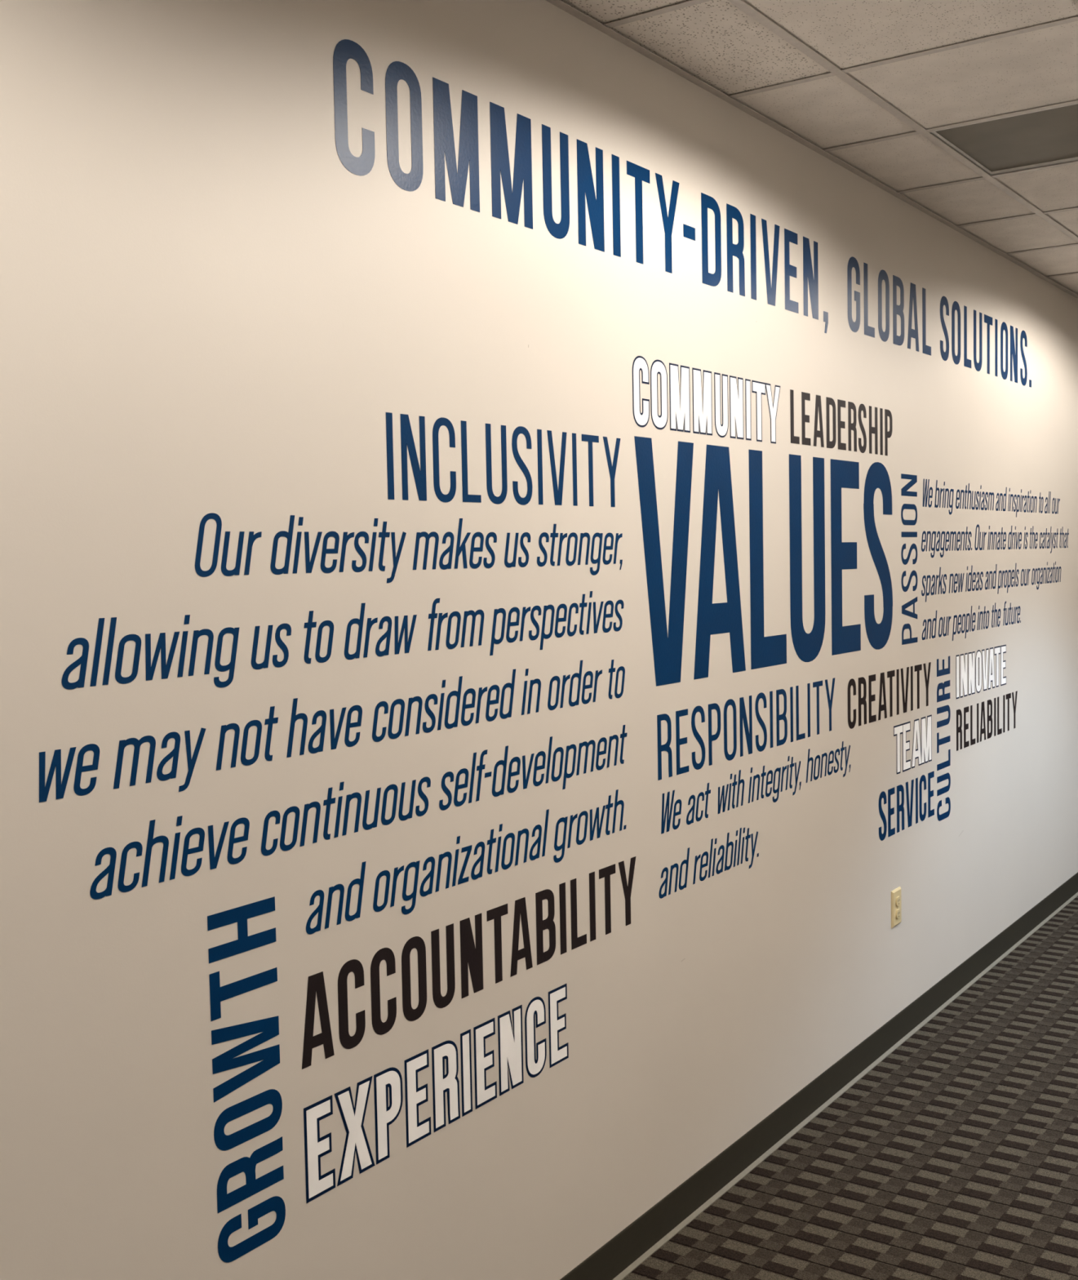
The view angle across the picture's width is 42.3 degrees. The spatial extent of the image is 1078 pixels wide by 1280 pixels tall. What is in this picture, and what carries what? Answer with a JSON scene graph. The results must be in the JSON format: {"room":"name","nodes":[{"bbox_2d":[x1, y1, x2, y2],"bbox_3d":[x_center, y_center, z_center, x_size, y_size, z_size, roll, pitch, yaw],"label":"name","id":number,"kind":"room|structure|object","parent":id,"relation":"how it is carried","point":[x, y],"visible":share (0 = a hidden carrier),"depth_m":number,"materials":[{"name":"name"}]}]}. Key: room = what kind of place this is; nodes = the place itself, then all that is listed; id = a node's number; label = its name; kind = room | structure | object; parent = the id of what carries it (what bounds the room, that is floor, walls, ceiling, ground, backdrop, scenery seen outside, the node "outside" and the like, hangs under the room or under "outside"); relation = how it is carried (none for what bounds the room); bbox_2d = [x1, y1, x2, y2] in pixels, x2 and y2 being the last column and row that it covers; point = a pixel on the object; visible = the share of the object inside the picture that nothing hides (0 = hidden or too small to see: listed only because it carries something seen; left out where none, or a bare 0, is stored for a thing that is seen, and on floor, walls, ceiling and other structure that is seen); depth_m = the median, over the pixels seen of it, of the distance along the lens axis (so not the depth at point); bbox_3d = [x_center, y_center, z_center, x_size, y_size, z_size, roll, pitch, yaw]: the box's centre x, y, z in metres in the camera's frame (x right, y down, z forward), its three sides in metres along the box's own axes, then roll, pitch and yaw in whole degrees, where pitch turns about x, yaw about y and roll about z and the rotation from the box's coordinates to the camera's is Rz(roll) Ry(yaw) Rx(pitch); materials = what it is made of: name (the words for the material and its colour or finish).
{"room":"office hallway","nodes":[
{"label":"office hallway","id":0,"kind":"room"},
{"bbox_2d":[0,0,1077,1279],"bbox_3d":[1.143,-0.169,4.663,0.100,3.093,14.638,1,4,35],"label":"wall","id":1,"kind":"structure","parent":0,"point":[204,310],"depth_m":2.66,"materials":[{"name":"beige paint"}]},
{"bbox_2d":[207,896,285,1262],"bbox_3d":[-0.474,0.715,2.264,0.001,0.571,0.150,1,4,35],"label":"vinyl lettering","id":2,"kind":"object","parent":1,"relation":"attached to","point":[268,1028],"visible":1,"depth_m":2.26},
{"bbox_2d":[39,659,625,802],"bbox_3d":[-0.248,0.141,2.574,0.001,0.120,1.572,1,4,35],"label":"vinyl lettering","id":3,"kind":"object","parent":1,"relation":"attached to","point":[56,760],"visible":1,"depth_m":2.35},
{"bbox_2d":[61,591,624,689],"bbox_3d":[-0.238,-0.014,2.583,0.001,0.122,1.527,1,4,35],"label":"vinyl lettering","id":4,"kind":"object","parent":1,"relation":"attached to","point":[82,660],"visible":1,"depth_m":2.36},
{"bbox_2d":[89,724,627,899],"bbox_3d":[-0.221,0.292,2.617,0.001,0.121,1.499,1,4,35],"label":"vinyl lettering","id":5,"kind":"object","parent":1,"relation":"attached to","point":[214,860],"visible":1,"depth_m":2.42},
{"bbox_2d":[195,512,622,582],"bbox_3d":[-0.171,-0.174,2.675,0.001,0.122,1.275,1,4,35],"label":"vinyl lettering","id":6,"kind":"object","parent":1,"relation":"attached to","point":[309,563],"visible":1,"depth_m":2.52},
{"bbox_2d":[303,983,568,1203],"bbox_3d":[-0.168,0.857,2.711,0.001,0.170,0.814,1,4,35],"label":"vinyl lettering","id":7,"kind":"object","parent":1,"relation":"attached to","point":[510,1041],"visible":1,"depth_m":2.67},
{"bbox_2d":[306,789,626,934],"bbox_3d":[-0.098,0.434,2.800,0.001,0.121,1.055,1,4,35],"label":"vinyl lettering","id":8,"kind":"object","parent":1,"relation":"attached to","point":[319,909],"visible":1,"depth_m":2.71},
{"bbox_2d":[302,856,635,1069],"bbox_3d":[-0.088,0.620,2.820,0.001,0.158,1.116,1,4,35],"label":"vinyl lettering","id":9,"kind":"object","parent":1,"relation":"attached to","point":[470,954],"visible":1,"depth_m":2.70},
{"bbox_2d":[386,412,620,506],"bbox_3d":[-0.044,-0.358,2.853,0.001,0.161,0.815,1,4,35],"label":"vinyl lettering","id":10,"kind":"object","parent":1,"relation":"attached to","point":[406,436],"visible":1,"depth_m":2.77},
{"bbox_2d":[333,39,1031,387],"bbox_3d":[0.873,-1.042,4.157,0.001,0.259,4.305,1,4,35],"label":"vinyl lettering","id":11,"kind":"object","parent":1,"relation":"attached to","point":[345,49],"visible":1,"depth_m":2.98},
{"bbox_2d":[632,355,780,443],"bbox_3d":[0.446,-0.603,3.553,0.001,0.166,0.806,1,4,35],"label":"vinyl lettering","id":12,"kind":"object","parent":1,"relation":"attached to","point":[680,402],"visible":1,"depth_m":3.49},
{"bbox_2d":[659,827,759,898],"bbox_3d":[0.446,0.573,3.591,0.001,0.120,0.550,1,4,35],"label":"vinyl lettering","id":13,"kind":"object","parent":1,"relation":"attached to","point":[728,844],"visible":1,"depth_m":3.59},
{"bbox_2d":[657,677,835,780],"bbox_3d":[0.594,0.227,3.794,0.001,0.162,1.086,1,4,35],"label":"vinyl lettering","id":14,"kind":"object","parent":1,"relation":"attached to","point":[748,733],"visible":1,"depth_m":3.71},
{"bbox_2d":[661,741,851,834],"bbox_3d":[0.634,0.397,3.857,0.001,0.121,1.193,1,4,35],"label":"vinyl lettering","id":15,"kind":"object","parent":1,"relation":"attached to","point":[708,792],"visible":1,"depth_m":3.77},
{"bbox_2d":[634,435,893,686],"bbox_3d":[0.700,-0.229,3.932,0.001,0.606,1.662,1,4,35],"label":"vinyl lettering","id":16,"kind":"object","parent":1,"relation":"attached to","point":[723,617],"visible":1,"depth_m":3.75},
{"bbox_2d":[546,0,1077,298],"bbox_3d":[1.167,-1.469,4.550,0.023,0.024,14.438,1,4,35],"label":"trim","id":17,"kind":"structure","parent":1,"relation":"attached to","point":[558,3],"depth_m":3.75,"materials":[{"name":"metal"}]},
{"bbox_2d":[560,872,1077,1279],"bbox_3d":[1.219,1.324,4.720,0.012,0.104,14.438,1,4,35],"label":"baseboard","id":18,"kind":"structure","parent":1,"relation":"attached to","point":[624,1253],"depth_m":4.01,"materials":[{"name":"rubber"}]},
{"bbox_2d":[790,389,892,455],"bbox_3d":[0.939,-0.657,4.264,0.001,0.154,0.800,1,4,35],"label":"vinyl lettering","id":19,"kind":"object","parent":1,"relation":"attached to","point":[805,396],"visible":1,"depth_m":4.23},
{"bbox_2d":[848,662,931,728],"bbox_3d":[1.177,0.178,4.634,0.001,0.157,0.766,1,4,35],"label":"vinyl lettering","id":20,"kind":"object","parent":1,"relation":"attached to","point":[862,680],"visible":1,"depth_m":4.58},
{"bbox_2d":[891,886,902,928],"bbox_3d":[1.208,0.901,4.692,0.012,0.124,0.082,1,4,35],"label":"power outlet","id":21,"kind":"object","parent":1,"relation":"attached to","point":[896,907],"visible":1,"depth_m":4.68,"materials":[{"name":"beige plastic"}]},
{"bbox_2d":[896,908,901,919],"bbox_3d":[1.211,0.923,4.691,0.005,0.029,0.035,1,4,35],"label":"receptacle","id":22,"kind":"object","parent":21,"relation":"attached to","point":[898,910],"depth_m":4.69,"materials":[{"name":"beige plastic"}]},
{"bbox_2d":[896,896,901,906],"bbox_3d":[1.210,0.880,4.689,0.005,0.029,0.035,1,4,35],"label":"receptacle","id":23,"kind":"object","parent":21,"relation":"attached to","point":[898,898],"depth_m":4.69,"materials":[{"name":"beige plastic"}]},
{"bbox_2d":[879,770,934,840],"bbox_3d":[1.266,0.565,4.775,0.001,0.163,0.542,1,4,35],"label":"vinyl lettering","id":24,"kind":"object","parent":1,"relation":"attached to","point":[900,788],"visible":1,"depth_m":4.76},
{"bbox_2d":[901,473,917,644],"bbox_3d":[1.264,-0.275,4.747,0.001,0.576,0.157,1,4,35],"label":"vinyl lettering","id":25,"kind":"object","parent":1,"relation":"attached to","point":[914,477],"visible":1,"depth_m":4.74},
{"bbox_2d":[893,714,932,773],"bbox_3d":[1.294,0.360,4.810,0.001,0.166,0.378,1,4,35],"label":"vinyl lettering","id":26,"kind":"object","parent":1,"relation":"attached to","point":[924,754],"visible":1,"depth_m":4.83},
{"bbox_2d":[937,656,951,821],"bbox_3d":[1.476,0.359,5.072,0.001,0.593,0.150,1,4,35],"label":"vinyl lettering","id":27,"kind":"object","parent":1,"relation":"attached to","point":[944,696],"visible":1,"depth_m":5.07},
{"bbox_2d":[922,600,1021,640],"bbox_3d":[1.683,-0.074,5.358,0.001,0.121,1.215,1,4,35],"label":"vinyl lettering","id":28,"kind":"object","parent":1,"relation":"attached to","point":[1011,607],"visible":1,"depth_m":5.29},
{"bbox_2d":[955,644,1006,698],"bbox_3d":[1.733,0.119,5.436,0.001,0.168,0.637,1,4,35],"label":"vinyl lettering","id":29,"kind":"object","parent":1,"relation":"attached to","point":[973,666],"visible":1,"depth_m":5.39},
{"bbox_2d":[956,690,1017,751],"bbox_3d":[1.783,0.314,5.514,0.001,0.154,0.793,1,4,35],"label":"vinyl lettering","id":30,"kind":"object","parent":1,"relation":"attached to","point":[966,744],"visible":1,"depth_m":5.46},
{"bbox_2d":[923,479,1060,517],"bbox_3d":[1.855,-0.556,5.593,0.001,0.121,1.827,1,4,35],"label":"vinyl lettering","id":31,"kind":"object","parent":1,"relation":"attached to","point":[925,491],"visible":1,"depth_m":5.40},
{"bbox_2d":[921,561,1062,601],"bbox_3d":[1.864,-0.247,5.615,0.001,0.121,1.868,1,4,35],"label":"vinyl lettering","id":32,"kind":"object","parent":1,"relation":"attached to","point":[1045,568],"visible":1,"depth_m":5.47},
{"bbox_2d":[921,524,1069,557],"bbox_3d":[1.900,-0.406,5.661,0.001,0.122,2.003,1,4,35],"label":"vinyl lettering","id":33,"kind":"object","parent":1,"relation":"attached to","point":[978,525],"visible":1,"depth_m":5.47},
{"bbox_2d":[560,0,1077,294],"bbox_3d":[3.016,-1.521,3.264,4.723,0.202,14.638,1,4,35],"label":"ceiling","id":34,"kind":"structure","parent":0,"point":[867,83],"depth_m":3.43,"materials":[{"name":"tile"}]},
{"bbox_2d":[930,103,1077,174],"bbox_3d":[1.738,-1.450,3.789,1.183,0.044,0.582,1,4,35],"label":"ceiling vent","id":35,"kind":"object","parent":34,"relation":"attached to","point":[1050,136],"visible":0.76,"depth_m":4.02,"materials":[{"name":"metal"}]},
{"bbox_2d":[622,896,1077,1279],"bbox_3d":[3.075,1.441,3.442,4.723,0.050,14.638,1,4,35],"label":"floor","id":36,"kind":"structure","parent":0,"point":[955,1157],"depth_m":3.78,"materials":[{"name":"carpet"}]}
]}

